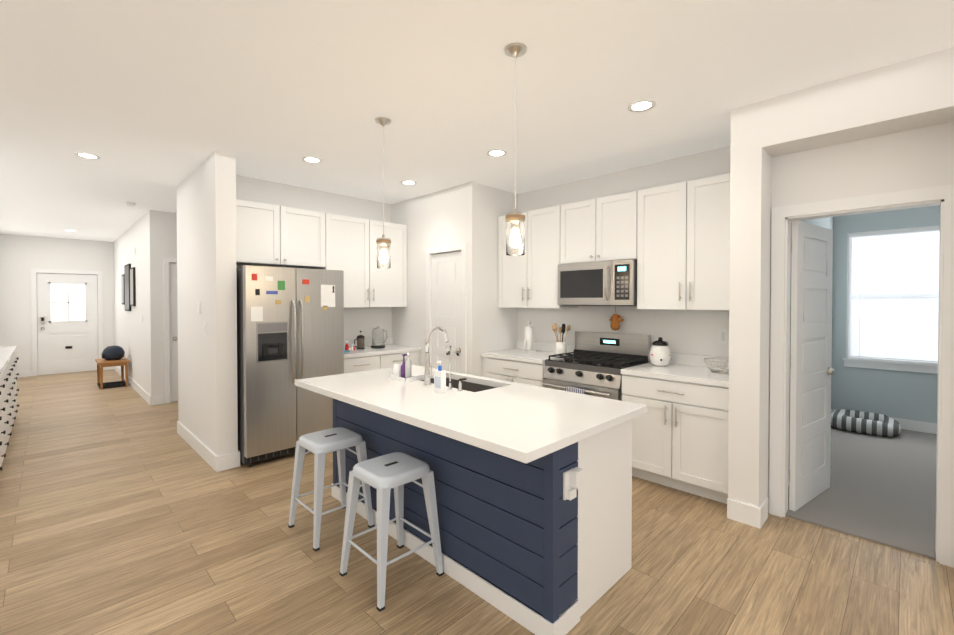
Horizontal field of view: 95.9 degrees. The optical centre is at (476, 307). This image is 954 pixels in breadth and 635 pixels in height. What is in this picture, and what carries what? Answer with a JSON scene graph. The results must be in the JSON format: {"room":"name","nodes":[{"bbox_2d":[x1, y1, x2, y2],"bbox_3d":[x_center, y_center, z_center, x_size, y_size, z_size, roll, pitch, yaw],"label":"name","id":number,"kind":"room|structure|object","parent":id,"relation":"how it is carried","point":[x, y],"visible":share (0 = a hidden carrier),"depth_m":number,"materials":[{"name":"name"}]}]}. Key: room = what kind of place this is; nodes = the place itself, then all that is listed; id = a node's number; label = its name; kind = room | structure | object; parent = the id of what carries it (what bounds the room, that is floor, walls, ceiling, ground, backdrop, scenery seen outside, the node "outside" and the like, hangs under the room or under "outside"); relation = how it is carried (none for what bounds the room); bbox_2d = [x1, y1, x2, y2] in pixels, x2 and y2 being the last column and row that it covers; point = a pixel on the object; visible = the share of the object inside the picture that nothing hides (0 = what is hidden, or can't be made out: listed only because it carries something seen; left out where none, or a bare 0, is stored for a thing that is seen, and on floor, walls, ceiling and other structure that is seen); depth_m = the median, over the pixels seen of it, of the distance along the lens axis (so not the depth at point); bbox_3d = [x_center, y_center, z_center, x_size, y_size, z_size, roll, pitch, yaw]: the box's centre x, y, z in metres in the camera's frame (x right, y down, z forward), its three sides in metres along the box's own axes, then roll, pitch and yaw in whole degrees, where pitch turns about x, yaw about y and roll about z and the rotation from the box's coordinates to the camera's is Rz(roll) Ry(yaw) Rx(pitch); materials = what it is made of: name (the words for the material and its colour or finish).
{"room":"kitchen","nodes":[
{"label":"kitchen","id":0,"kind":"room"},
{"bbox_2d":[0,369,953,634],"bbox_3d":[-3.167,1.464,3.044,7.360,0.060,15.960,-1,1,-45],"label":"floor","id":1,"kind":"structure","parent":0,"point":[128,509],"depth_m":2.43,"materials":[{"name":"brown wood"}]},
{"bbox_2d":[0,346,18,470],"bbox_3d":[-4.852,0.967,4.182,0.462,0.905,3.320,-1,1,-45],"label":"sideboard","id":2,"kind":"object","parent":1,"relation":"on","point":[8,390],"visible":1,"depth_m":4.25,"materials":[{"name":"white"}]},
{"bbox_2d":[97,380,125,388],"bbox_3d":[-6.405,1.361,7.568,0.370,0.029,0.540,-1,1,-45],"label":"tray","id":3,"kind":"object","parent":1,"relation":"on","point":[114,384],"visible":0.79,"depth_m":7.53,"materials":[{"name":"black"}]},
{"bbox_2d":[95,357,129,388],"bbox_3d":[-6.405,1.148,7.565,0.410,0.455,0.700,-1,1,-45],"label":"bench","id":4,"kind":"object","parent":1,"relation":"on","point":[121,362],"visible":0.79,"depth_m":7.44,"materials":[{"name":"brown wood"}]},
{"bbox_2d":[101,345,124,359],"bbox_3d":[-6.375,0.795,7.548,0.315,0.250,0.305,-1,1,-45],"label":"throw pillow","id":5,"kind":"object","parent":4,"relation":"on","point":[113,352],"visible":1,"depth_m":7.45,"materials":[{"name":"blue fabric"}]},
{"bbox_2d":[236,265,343,466],"bbox_3d":[-1.931,0.523,4.320,0.920,1.790,0.844,-1,1,-45],"label":"refrigerator","id":6,"kind":"object","parent":1,"relation":"on","point":[290,326],"visible":0.81,"depth_m":3.97,"materials":[{"name":"grey metal"}]},
{"bbox_2d":[288,427,373,550],"bbox_3d":[-0.956,1.137,2.818,0.400,0.601,0.400,-1,1,-45],"label":"stool","id":7,"kind":"object","parent":1,"relation":"on","point":[322,443],"visible":1,"depth_m":2.79,"materials":[{"name":"white paint"}]},
{"bbox_2d":[344,336,420,373],"bbox_3d":[-1.284,0.902,5.135,1.080,1.010,0.665,-1,1,-45],"label":"base cabinet","id":8,"kind":"object","parent":1,"relation":"on","point":[368,357],"visible":0.17,"depth_m":4.96,"materials":[{"name":"white wood"}]},
{"bbox_2d":[344,341,354,351],"bbox_3d":[-1.485,0.447,4.865,0.292,0.105,0.139,-1,1,-45],"label":"bottle","id":9,"kind":"object","parent":8,"relation":"on","point":[347,347],"visible":0.46,"depth_m":4.93,"materials":[{"name":"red plastic"}]},
{"bbox_2d":[354,331,364,348],"bbox_3d":[-1.397,0.388,5.109,0.132,0.218,0.094,-1,1,-45],"label":"press","id":10,"kind":"object","parent":8,"relation":"on","point":[360,341],"visible":0.96,"depth_m":5.08,"materials":[{"name":"black"}]},
{"bbox_2d":[371,326,387,347],"bbox_3d":[-1.189,0.363,5.273,0.219,0.262,0.170,-1,1,-45],"label":"glass kettle","id":11,"kind":"object","parent":8,"relation":"on","point":[378,340],"visible":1,"depth_m":5.20,"materials":[{"name":"black"}]},
{"bbox_2d":[339,452,443,611],"bbox_3d":[-0.461,1.143,2.322,0.400,0.601,0.400,-1,1,-45],"label":"stool","id":12,"kind":"object","parent":1,"relation":"on","point":[383,475],"visible":1,"depth_m":2.29,"materials":[{"name":"white paint"}]},
{"bbox_2d":[330,397,644,634],"bbox_3d":[-0.100,1.003,2.810,0.782,0.868,2.062,-1,1,-45],"label":"kitchen island","id":13,"kind":"object","parent":1,"relation":"on","point":[533,488],"depth_m":2.12,"materials":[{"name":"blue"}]},
{"bbox_2d":[295,365,646,464],"bbox_3d":[-0.194,0.548,2.722,1.050,0.040,2.120,-1,1,-45],"label":"island countertop","id":14,"kind":"structure","parent":13,"relation":"on","point":[524,424],"depth_m":2.27,"materials":[{"name":"white stone"}]},
{"bbox_2d":[389,352,416,381],"bbox_3d":[-0.533,0.421,3.103,0.100,0.203,0.200,-1,1,-45],"label":"soap caddy","id":15,"kind":"object","parent":14,"relation":"on","point":[402,371],"visible":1,"depth_m":3.08,"materials":[{"name":"white plastic"}]},
{"bbox_2d":[423,326,450,385],"bbox_3d":[-0.260,0.325,2.958,0.239,0.398,0.084,-1,1,-45],"label":"pull-down faucet","id":16,"kind":"object","parent":14,"relation":"on","point":[428,374],"visible":0.98,"depth_m":2.89,"materials":[{"name":"silver metal"}]},
{"bbox_2d":[434,361,445,392],"bbox_3d":[-0.233,0.430,2.668,0.050,0.196,0.066,-1,1,-45],"label":"lotion bottle","id":17,"kind":"object","parent":14,"relation":"on","point":[439,380],"visible":1,"depth_m":2.65,"materials":[{"name":"white plastic"}]},
{"bbox_2d":[448,351,458,389],"bbox_3d":[-0.151,0.407,2.792,0.093,0.239,0.032,-1,1,-45],"label":"filter faucet","id":18,"kind":"object","parent":14,"relation":"on","point":[450,387],"visible":1,"depth_m":2.77,"materials":[{"name":"silver metal"}]},
{"bbox_2d":[458,378,466,391],"bbox_3d":[-0.094,0.488,2.716,0.067,0.078,0.034,-1,1,-45],"label":"soap dispenser","id":19,"kind":"object","parent":14,"relation":"on","point":[460,385],"visible":1,"depth_m":2.70,"materials":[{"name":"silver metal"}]},
{"bbox_2d":[482,356,544,386],"bbox_3d":[0.565,0.979,4.694,0.632,0.868,0.845,-1,1,-45],"label":"base cabinet","id":20,"kind":"object","parent":1,"relation":"on","point":[528,372],"depth_m":4.43,"materials":[{"name":"white wood"}]},
{"bbox_2d":[480,348,572,363],"bbox_3d":[0.561,0.523,4.685,0.642,0.040,0.845,-1,1,-45],"label":"countertop","id":21,"kind":"structure","parent":20,"relation":"on","point":[509,354],"depth_m":4.59,"materials":[{"name":"white stone"}]},
{"bbox_2d":[522,321,535,352],"bbox_3d":[0.582,0.328,4.823,0.160,0.345,0.160,-1,1,-45],"label":"paper towel holder","id":22,"kind":"object","parent":21,"relation":"on","point":[528,339],"visible":1,"depth_m":4.78,"materials":[{"name":"white paper"}]},
{"bbox_2d":[552,323,569,353],"bbox_3d":[0.880,0.336,4.550,0.195,0.335,0.211,-1,1,-45],"label":"utensil crock","id":23,"kind":"object","parent":21,"relation":"on","point":[560,347],"visible":0.81,"depth_m":4.49,"materials":[{"name":"white ceramic"}]},
{"bbox_2d":[542,331,650,400],"bbox_3d":[1.103,0.841,4.071,0.704,1.160,0.784,-1,1,-45],"label":"gas range","id":24,"kind":"object","parent":1,"relation":"on","point":[594,363],"visible":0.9,"depth_m":4.02,"materials":[{"name":"grey metal"}]},
{"bbox_2d":[621,372,728,503],"bbox_3d":[1.722,0.994,3.535,0.632,0.868,0.829,-1,1,-45],"label":"base cabinet","id":25,"kind":"object","parent":1,"relation":"on","point":[680,434],"depth_m":3.27,"materials":[{"name":"white wood"}]},
{"bbox_2d":[621,362,728,383],"bbox_3d":[1.719,0.538,3.525,0.642,0.040,0.829,-1,1,-45],"label":"countertop","id":26,"kind":"structure","parent":25,"relation":"on","point":[671,371],"depth_m":3.42,"materials":[{"name":"white stone"}]},
{"bbox_2d":[649,337,670,365],"bbox_3d":[1.614,0.388,3.791,0.182,0.251,0.183,-1,1,-45],"label":"cookie jar","id":27,"kind":"object","parent":26,"relation":"on","point":[660,353],"visible":1,"depth_m":3.73,"materials":[{"name":"white ceramic"}]},
{"bbox_2d":[704,357,728,373],"bbox_3d":[1.946,0.467,3.416,0.267,0.102,0.267,-1,1,-45],"label":"wire basket","id":28,"kind":"object","parent":26,"relation":"on","point":[719,370],"visible":0.58,"depth_m":3.42,"materials":[{"name":"silver metal"}]},
{"bbox_2d":[0,47,953,511],"bbox_3d":[-1.943,0.034,4.248,10.820,2.770,15.960,-1,1,-45],"label":"wall","id":29,"kind":"structure","parent":0,"point":[882,129],"depth_m":4.06,"materials":[{"name":"white paint"}]},
{"bbox_2d":[31,269,102,375],"bbox_3d":[-8.406,0.297,8.865,1.060,2.125,0.018,-1,1,-45],"label":"door frame","id":30,"kind":"structure","parent":29,"relation":"attached to","point":[33,271],"depth_m":8.55,"materials":[{"name":"white"}]},
{"bbox_2d":[37,273,97,374],"bbox_3d":[-8.411,0.336,8.871,0.904,2.035,0.123,-1,1,-45],"label":"front door","id":31,"kind":"structure","parent":29,"relation":"in","point":[67,320],"depth_m":8.87,"materials":[{"name":"white wood"}]},
{"bbox_2d":[121,275,123,304],"bbox_3d":[-6.639,-0.331,8.090,0.031,0.560,0.360,-1,1,-45],"label":"framed picture","id":32,"kind":"object","parent":29,"relation":"attached to","point":[122,276],"depth_m":8.07,"materials":[{"name":"black"}]},
{"bbox_2d":[123,264,130,310],"bbox_3d":[-6.222,-0.346,7.672,0.031,0.820,0.620,-1,1,-45],"label":"framed picture","id":33,"kind":"object","parent":29,"relation":"attached to","point":[128,283],"depth_m":7.66,"materials":[{"name":"black"}]},
{"bbox_2d":[129,267,135,306],"bbox_3d":[-5.777,-0.340,7.226,0.031,0.640,0.400,-1,1,-45],"label":"framed picture","id":34,"kind":"object","parent":29,"relation":"attached to","point":[132,277],"depth_m":7.14,"materials":[{"name":"black"}]},
{"bbox_2d":[163,257,176,403],"bbox_3d":[-4.198,0.335,6.524,0.890,2.110,0.018,-1,1,-45],"label":"door frame","id":35,"kind":"structure","parent":29,"relation":"attached to","point":[166,261],"depth_m":6.23,"materials":[{"name":"white wood"}]},
{"bbox_2d":[169,263,177,401],"bbox_3d":[-4.227,0.368,6.554,0.754,2.030,0.115,-1,1,-45],"label":"closet door","id":36,"kind":"structure","parent":29,"relation":"in","point":[173,332],"depth_m":6.31,"materials":[{"name":"white wood"}]},
{"bbox_2d":[197,302,200,313],"bbox_3d":[-2.650,0.005,4.107,0.020,0.110,0.080,-1,1,-45],"label":"outlet","id":37,"kind":"object","parent":29,"relation":"attached to","point":[198,303],"depth_m":4.08,"materials":[{"name":"white plastic"}]},
{"bbox_2d":[236,199,327,268],"bbox_3d":[-2.123,-0.734,4.501,0.970,0.600,0.347,-1,1,-45],"label":"upper cabinet","id":38,"kind":"object","parent":29,"relation":"attached to","point":[270,235],"depth_m":4.39,"materials":[{"name":"white wood"}]},
{"bbox_2d":[312,213,406,307],"bbox_3d":[-1.418,-0.521,5.207,1.147,1.045,0.347,-1,1,-45],"label":"upper cabinet","id":39,"kind":"object","parent":29,"relation":"attached to","point":[352,245],"depth_m":5.08,"materials":[{"name":"white wood"}]},
{"bbox_2d":[432,251,460,372],"bbox_3d":[-0.335,0.388,4.996,0.115,2.030,0.554,-1,1,-45],"label":"pantry door","id":40,"kind":"structure","parent":29,"relation":"in","point":[446,291],"depth_m":4.98,"materials":[{"name":"white paint"},{"name":"nickel"}]},
{"bbox_2d":[426,243,466,373],"bbox_3d":[-0.365,0.355,4.966,0.018,2.110,0.690,-1,1,-45],"label":"door frame","id":41,"kind":"structure","parent":29,"relation":"attached to","point":[463,247],"depth_m":4.75,"materials":[{"name":"white"}]},
{"bbox_2d":[17,366,936,528],"bbox_3d":[-0.895,1.340,5.297,7.680,0.130,15.700,-1,1,-45],"label":"baseboard","id":42,"kind":"structure","parent":29,"relation":"attached to","point":[750,515],"depth_m":3.92,"materials":[{"name":"white wood"}]},
{"bbox_2d":[498,204,578,307],"bbox_3d":[0.686,-0.515,4.752,0.352,1.045,0.907,-1,1,-45],"label":"upper cabinet","id":43,"kind":"object","parent":29,"relation":"attached to","point":[530,279],"depth_m":4.58,"materials":[{"name":"white wood"}]},
{"bbox_2d":[566,191,637,263],"bbox_3d":[1.246,-0.730,4.188,0.352,0.600,0.801,-1,1,-45],"label":"upper cabinet","id":44,"kind":"object","parent":29,"relation":"attached to","point":[603,228],"depth_m":4.02,"materials":[{"name":"white wood"}]},
{"bbox_2d":[557,259,636,305],"bbox_3d":[1.206,-0.220,4.160,0.458,0.411,0.784,-1,1,-45],"label":"over-the-range microwave","id":45,"kind":"object","parent":44,"relation":"attached to","point":[607,283],"visible":0.98,"depth_m":3.99,"materials":[{"name":"grey metal"}]},
{"bbox_2d":[609,313,623,330],"bbox_3d":[1.349,0.109,4.200,0.090,0.240,0.149,-1,1,-45],"label":"ornament","id":46,"kind":"object","parent":29,"relation":"attached to","point":[615,319],"visible":1,"depth_m":4.18,"materials":[{"name":"orange"}]},
{"bbox_2d":[517,340,728,367],"bbox_3d":[1.357,0.457,4.327,0.020,0.100,2.475,-1,1,-45],"label":"backsplash","id":47,"kind":"structure","parent":29,"relation":"attached to","point":[676,358],"depth_m":3.85,"materials":[{"name":"white stone"}]},
{"bbox_2d":[637,173,729,310],"bbox_3d":[1.799,-0.501,3.637,0.352,1.045,0.892,-1,1,-45],"label":"upper cabinet","id":48,"kind":"object","parent":29,"relation":"attached to","point":[673,240],"depth_m":3.50,"materials":[{"name":"white wood"}]},
{"bbox_2d":[718,329,727,343],"bbox_3d":[2.070,0.246,3.623,0.008,0.115,0.075,-1,1,-45],"label":"outlet","id":49,"kind":"object","parent":29,"relation":"attached to","point":[722,336],"depth_m":3.62,"materials":[{"name":"white plastic"}]},
{"bbox_2d":[789,220,834,510],"bbox_3d":[2.498,0.408,3.187,0.696,2.020,0.186,-1,1,-45],"label":"bedroom door","id":50,"kind":"structure","parent":29,"relation":"in","point":[812,371],"depth_m":3.13,"materials":[{"name":"white wood"}]},
{"bbox_2d":[769,184,953,567],"bbox_3d":[2.390,0.378,2.716,0.138,2.120,0.882,-1,1,-45],"label":"door frame","id":51,"kind":"structure","parent":29,"relation":"attached to","point":[785,216],"depth_m":2.60,"materials":[{"name":"white wood"}]},
{"bbox_2d":[843,225,939,373],"bbox_3d":[4.950,-0.085,4.893,0.110,1.630,1.195,-1,1,-45],"label":"window","id":52,"kind":"structure","parent":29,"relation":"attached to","point":[892,294],"depth_m":5.00,"materials":[{"name":"white glass"}]},
{"bbox_2d":[0,0,953,241],"bbox_3d":[-1.943,-1.391,4.230,10.820,0.080,15.960,-1,1,-45],"label":"ceiling","id":53,"kind":"structure","parent":0,"point":[152,104],"depth_m":2.57,"materials":[{"name":"white paint"}]},
{"bbox_2d":[74,152,100,158],"bbox_3d":[-3.456,-1.343,3.822,0.175,0.006,0.175,0,1,21],"label":"recessed light","id":54,"kind":"object","parent":53,"relation":"in","point":[81,154],"depth_m":3.81,"materials":[{"name":"white"}]},
{"bbox_2d":[125,202,135,205],"bbox_3d":[-4.544,-1.353,5.647,0.110,0.033,0.108,-1,1,-45],"label":"smoke detector","id":55,"kind":"object","parent":53,"relation":"attached to","point":[130,204],"visible":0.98,"depth_m":5.62,"materials":[{"name":"white plastic"}]},
{"bbox_2d":[302,156,321,162],"bbox_3d":[-1.505,-1.344,3.933,0.175,0.006,0.175,1,1,39],"label":"recessed light","id":56,"kind":"object","parent":53,"relation":"in","point":[308,159],"depth_m":3.92,"materials":[{"name":"white"}]},
{"bbox_2d":[375,117,390,268],"bbox_3d":[-0.671,-0.809,3.091,0.116,1.054,0.116,-1,1,-45],"label":"pendant light","id":57,"kind":"object","parent":53,"relation":"hanging from","point":[383,251],"visible":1,"depth_m":3.06,"materials":[{"name":"clear glass"}]},
{"bbox_2d":[401,180,416,184],"bbox_3d":[-0.740,-1.354,4.682,0.175,0.006,0.175,0,1,21],"label":"recessed light","id":58,"kind":"object","parent":53,"relation":"in","point":[406,182],"depth_m":4.67,"materials":[{"name":"white"}]},
{"bbox_2d":[487,149,506,156],"bbox_3d":[0.171,-1.342,3.755,0.175,0.006,0.175,0,1,21],"label":"recessed light","id":59,"kind":"object","parent":53,"relation":"in","point":[496,152],"depth_m":3.76,"materials":[{"name":"white"}]},
{"bbox_2d":[504,43,526,255],"bbox_3d":[0.198,-0.798,2.220,0.116,1.054,0.116,-1,1,-45],"label":"pendant light","id":60,"kind":"object","parent":53,"relation":"hanging from","point":[515,233],"visible":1,"depth_m":2.19,"materials":[{"name":"clear glass"}]},
{"bbox_2d":[628,99,655,111],"bbox_3d":[1.090,-1.330,2.849,0.175,0.006,0.175,0,1,21],"label":"recessed light","id":61,"kind":"object","parent":53,"relation":"in","point":[642,105],"depth_m":2.84,"materials":[{"name":"white"}]},
{"bbox_2d":[785,425,936,559],"bbox_3d":[4.569,1.459,2.953,3.460,0.072,3.660,-1,1,-45],"label":"floor","id":62,"kind":"structure","parent":0,"point":[881,489],"depth_m":3.30,"materials":[{"name":"grey carpet"}]},
{"bbox_2d":[831,409,900,436],"bbox_3d":[4.428,1.319,4.932,0.590,0.156,0.618,-1,1,-45],"label":"dog bed","id":63,"kind":"object","parent":62,"relation":"on","point":[876,424],"visible":1,"depth_m":4.80,"materials":[{"name":"multicoloured fabric"}]}
]}

